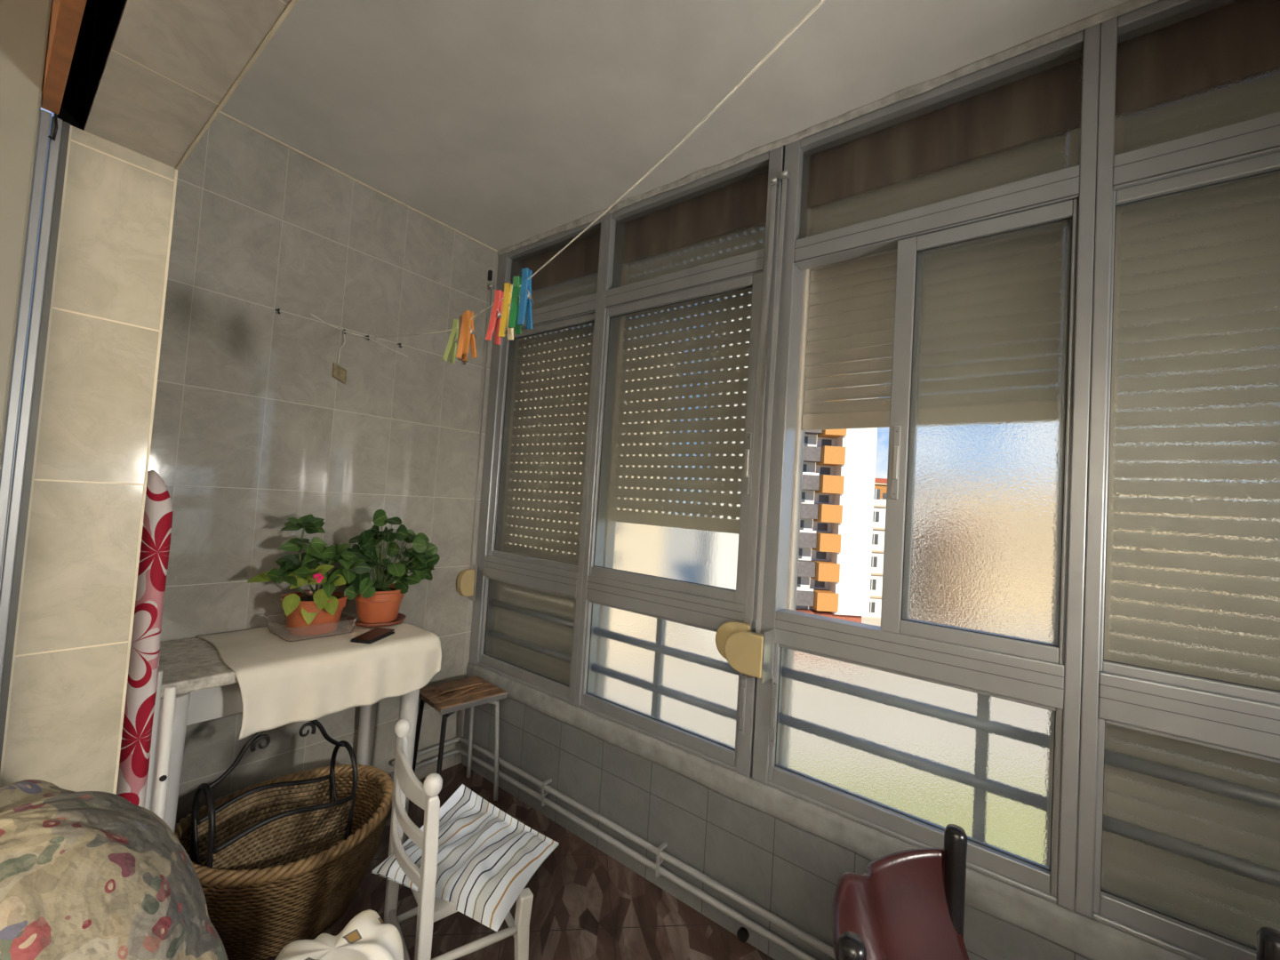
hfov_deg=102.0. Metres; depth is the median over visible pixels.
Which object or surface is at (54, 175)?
door
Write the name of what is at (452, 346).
peg
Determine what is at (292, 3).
trim
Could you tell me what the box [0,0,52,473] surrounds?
wall partition
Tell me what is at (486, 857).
seat cushion
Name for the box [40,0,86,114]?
trim
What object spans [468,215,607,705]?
window
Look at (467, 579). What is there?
strap winder
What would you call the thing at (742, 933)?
plug
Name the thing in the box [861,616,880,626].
ground
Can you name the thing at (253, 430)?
wall
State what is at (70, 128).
trim
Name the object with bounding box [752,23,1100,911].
window
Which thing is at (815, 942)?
pipes
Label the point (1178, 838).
window
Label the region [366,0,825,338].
clothesline
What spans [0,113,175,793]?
wall
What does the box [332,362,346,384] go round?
paper scrap
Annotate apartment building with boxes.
[861,482,887,617]
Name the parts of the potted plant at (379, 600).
pot, stem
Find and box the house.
[874,478,887,499]
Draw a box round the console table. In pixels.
[149,637,419,843]
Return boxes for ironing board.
[116,469,176,820]
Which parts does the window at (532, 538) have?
sash, glass pane, sash, glass pane, glass pane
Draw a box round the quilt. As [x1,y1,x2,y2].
[0,779,228,959]
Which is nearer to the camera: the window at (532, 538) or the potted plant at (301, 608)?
the potted plant at (301, 608)
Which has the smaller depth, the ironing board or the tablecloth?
the ironing board
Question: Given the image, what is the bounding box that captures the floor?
[265,762,774,959]
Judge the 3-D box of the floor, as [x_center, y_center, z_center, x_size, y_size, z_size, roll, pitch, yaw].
[-0.645,1.315,-0.494,4.300,0.120,4.760,2,-3,38]
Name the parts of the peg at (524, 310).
peg arm, peg arm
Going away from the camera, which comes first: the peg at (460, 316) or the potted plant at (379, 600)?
the peg at (460, 316)
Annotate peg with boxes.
[442,319,458,363]
[457,315,467,361]
[463,310,477,358]
[485,289,503,344]
[498,282,513,340]
[508,275,521,334]
[517,267,533,329]
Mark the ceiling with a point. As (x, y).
(504, 124)
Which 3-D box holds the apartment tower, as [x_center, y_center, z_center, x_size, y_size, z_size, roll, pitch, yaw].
[16.027,-1.933,58.706,15.750,37.000,12.900,4,-2,0]
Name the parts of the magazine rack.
wicker panel, handle, wicker panel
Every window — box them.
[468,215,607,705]
[574,144,785,777]
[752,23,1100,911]
[1074,0,1279,959]
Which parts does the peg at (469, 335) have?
peg arm, peg arm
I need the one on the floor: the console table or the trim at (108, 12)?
the console table
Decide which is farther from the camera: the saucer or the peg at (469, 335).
the saucer
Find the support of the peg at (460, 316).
hanging from the clothesline
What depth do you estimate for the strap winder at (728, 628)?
1.64 m
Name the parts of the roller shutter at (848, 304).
guide rail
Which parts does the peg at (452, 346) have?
peg arm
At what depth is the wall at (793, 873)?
1.70 m
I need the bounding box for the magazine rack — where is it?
[189,719,358,871]
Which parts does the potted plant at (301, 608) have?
pot, stem, flower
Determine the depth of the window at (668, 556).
1.86 m
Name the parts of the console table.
leg, leg, leg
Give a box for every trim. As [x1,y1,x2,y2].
[0,125,72,787]
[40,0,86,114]
[56,0,95,129]
[82,0,125,125]
[112,168,177,794]
[175,0,297,169]
[218,111,497,252]
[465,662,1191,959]
[497,0,1159,255]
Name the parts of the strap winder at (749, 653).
wall plate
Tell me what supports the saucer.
on the tablecloth
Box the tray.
[262,609,360,641]
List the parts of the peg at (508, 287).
peg arm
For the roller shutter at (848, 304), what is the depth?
1.63 m
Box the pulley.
[488,270,492,280]
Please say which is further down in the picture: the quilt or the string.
the quilt
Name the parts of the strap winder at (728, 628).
wall plate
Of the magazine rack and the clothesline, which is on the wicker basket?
the magazine rack
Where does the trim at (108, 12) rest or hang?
attached to the wall at (70, 662)
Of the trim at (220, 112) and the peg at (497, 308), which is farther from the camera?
the trim at (220, 112)
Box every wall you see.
[0,112,498,823]
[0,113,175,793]
[460,697,1088,959]
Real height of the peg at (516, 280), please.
0.095 m
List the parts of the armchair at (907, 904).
post, post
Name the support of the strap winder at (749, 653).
attached to the window at (963, 708)
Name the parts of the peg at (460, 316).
peg arm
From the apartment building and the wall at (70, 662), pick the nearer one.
the wall at (70, 662)
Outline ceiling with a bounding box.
[220,0,1131,250]
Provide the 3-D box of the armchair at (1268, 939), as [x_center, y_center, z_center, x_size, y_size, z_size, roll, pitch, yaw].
[0.973,1.022,0.508,0.437,0.745,0.452,2,-3,38]
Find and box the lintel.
[84,0,291,167]
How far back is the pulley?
2.53 m
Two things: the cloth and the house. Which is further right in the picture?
the house
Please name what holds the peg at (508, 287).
hanging from the clothesline
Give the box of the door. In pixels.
[0,109,70,769]
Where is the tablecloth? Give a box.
[197,621,441,740]
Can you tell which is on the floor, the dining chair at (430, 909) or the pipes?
the dining chair at (430, 909)
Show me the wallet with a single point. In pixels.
(377, 634)
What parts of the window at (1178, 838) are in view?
sash, sash, glass pane, glass pane, glass pane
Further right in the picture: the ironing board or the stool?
the stool
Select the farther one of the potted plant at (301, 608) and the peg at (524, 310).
the potted plant at (301, 608)
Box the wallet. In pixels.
[350,627,394,643]
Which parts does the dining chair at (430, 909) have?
post, post, seat, leg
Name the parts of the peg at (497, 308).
peg arm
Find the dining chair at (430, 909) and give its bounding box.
[383,719,533,959]
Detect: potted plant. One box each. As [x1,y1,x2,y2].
[245,513,372,627]
[341,509,439,623]
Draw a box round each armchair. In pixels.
[832,824,969,959]
[1256,926,1279,959]
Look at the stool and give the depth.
2.18 m
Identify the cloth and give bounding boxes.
[275,909,403,959]
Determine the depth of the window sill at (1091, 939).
1.43 m
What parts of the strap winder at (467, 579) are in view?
wall plate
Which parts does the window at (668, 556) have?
sash, glass pane, glass pane, sash, glass pane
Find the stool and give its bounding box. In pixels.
[408,675,507,800]
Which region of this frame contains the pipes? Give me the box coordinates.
[389,736,834,959]
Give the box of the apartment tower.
[795,344,879,623]
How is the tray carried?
on the tablecloth
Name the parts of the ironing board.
leg, leg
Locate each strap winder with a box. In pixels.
[456,283,494,600]
[715,176,779,658]
[724,169,790,683]
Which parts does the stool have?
leg, leg, wooden slats, seat, leg, seat trim, leg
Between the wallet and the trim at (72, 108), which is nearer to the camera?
the trim at (72, 108)
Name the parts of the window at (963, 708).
sash, glass pane, glass pane, sliding sash, glass pane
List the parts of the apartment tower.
balcony rail, balcony panel, balcony panel, balcony rail, balcony panel, balcony panel, balcony panel, balcony rail, balcony panel, balcony panel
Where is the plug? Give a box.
[736,927,749,943]
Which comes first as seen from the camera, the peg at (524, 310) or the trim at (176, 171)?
the peg at (524, 310)
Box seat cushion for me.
[371,784,559,931]
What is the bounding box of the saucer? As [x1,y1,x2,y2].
[354,612,406,626]
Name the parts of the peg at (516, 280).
peg arm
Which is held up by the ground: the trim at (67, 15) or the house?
the house
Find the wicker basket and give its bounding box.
[174,764,393,959]
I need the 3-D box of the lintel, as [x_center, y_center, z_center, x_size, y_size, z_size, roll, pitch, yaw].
[-0.198,-0.911,0.426,2.040,0.553,0.135,2,-3,38]
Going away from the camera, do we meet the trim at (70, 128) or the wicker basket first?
the trim at (70, 128)
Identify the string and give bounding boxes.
[310,313,407,363]
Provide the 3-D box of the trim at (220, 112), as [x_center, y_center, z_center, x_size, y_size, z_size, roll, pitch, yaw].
[-1.102,-1.179,2.066,0.004,0.005,1.307,2,-3,38]
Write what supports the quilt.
on the floor
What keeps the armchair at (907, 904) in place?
on the floor

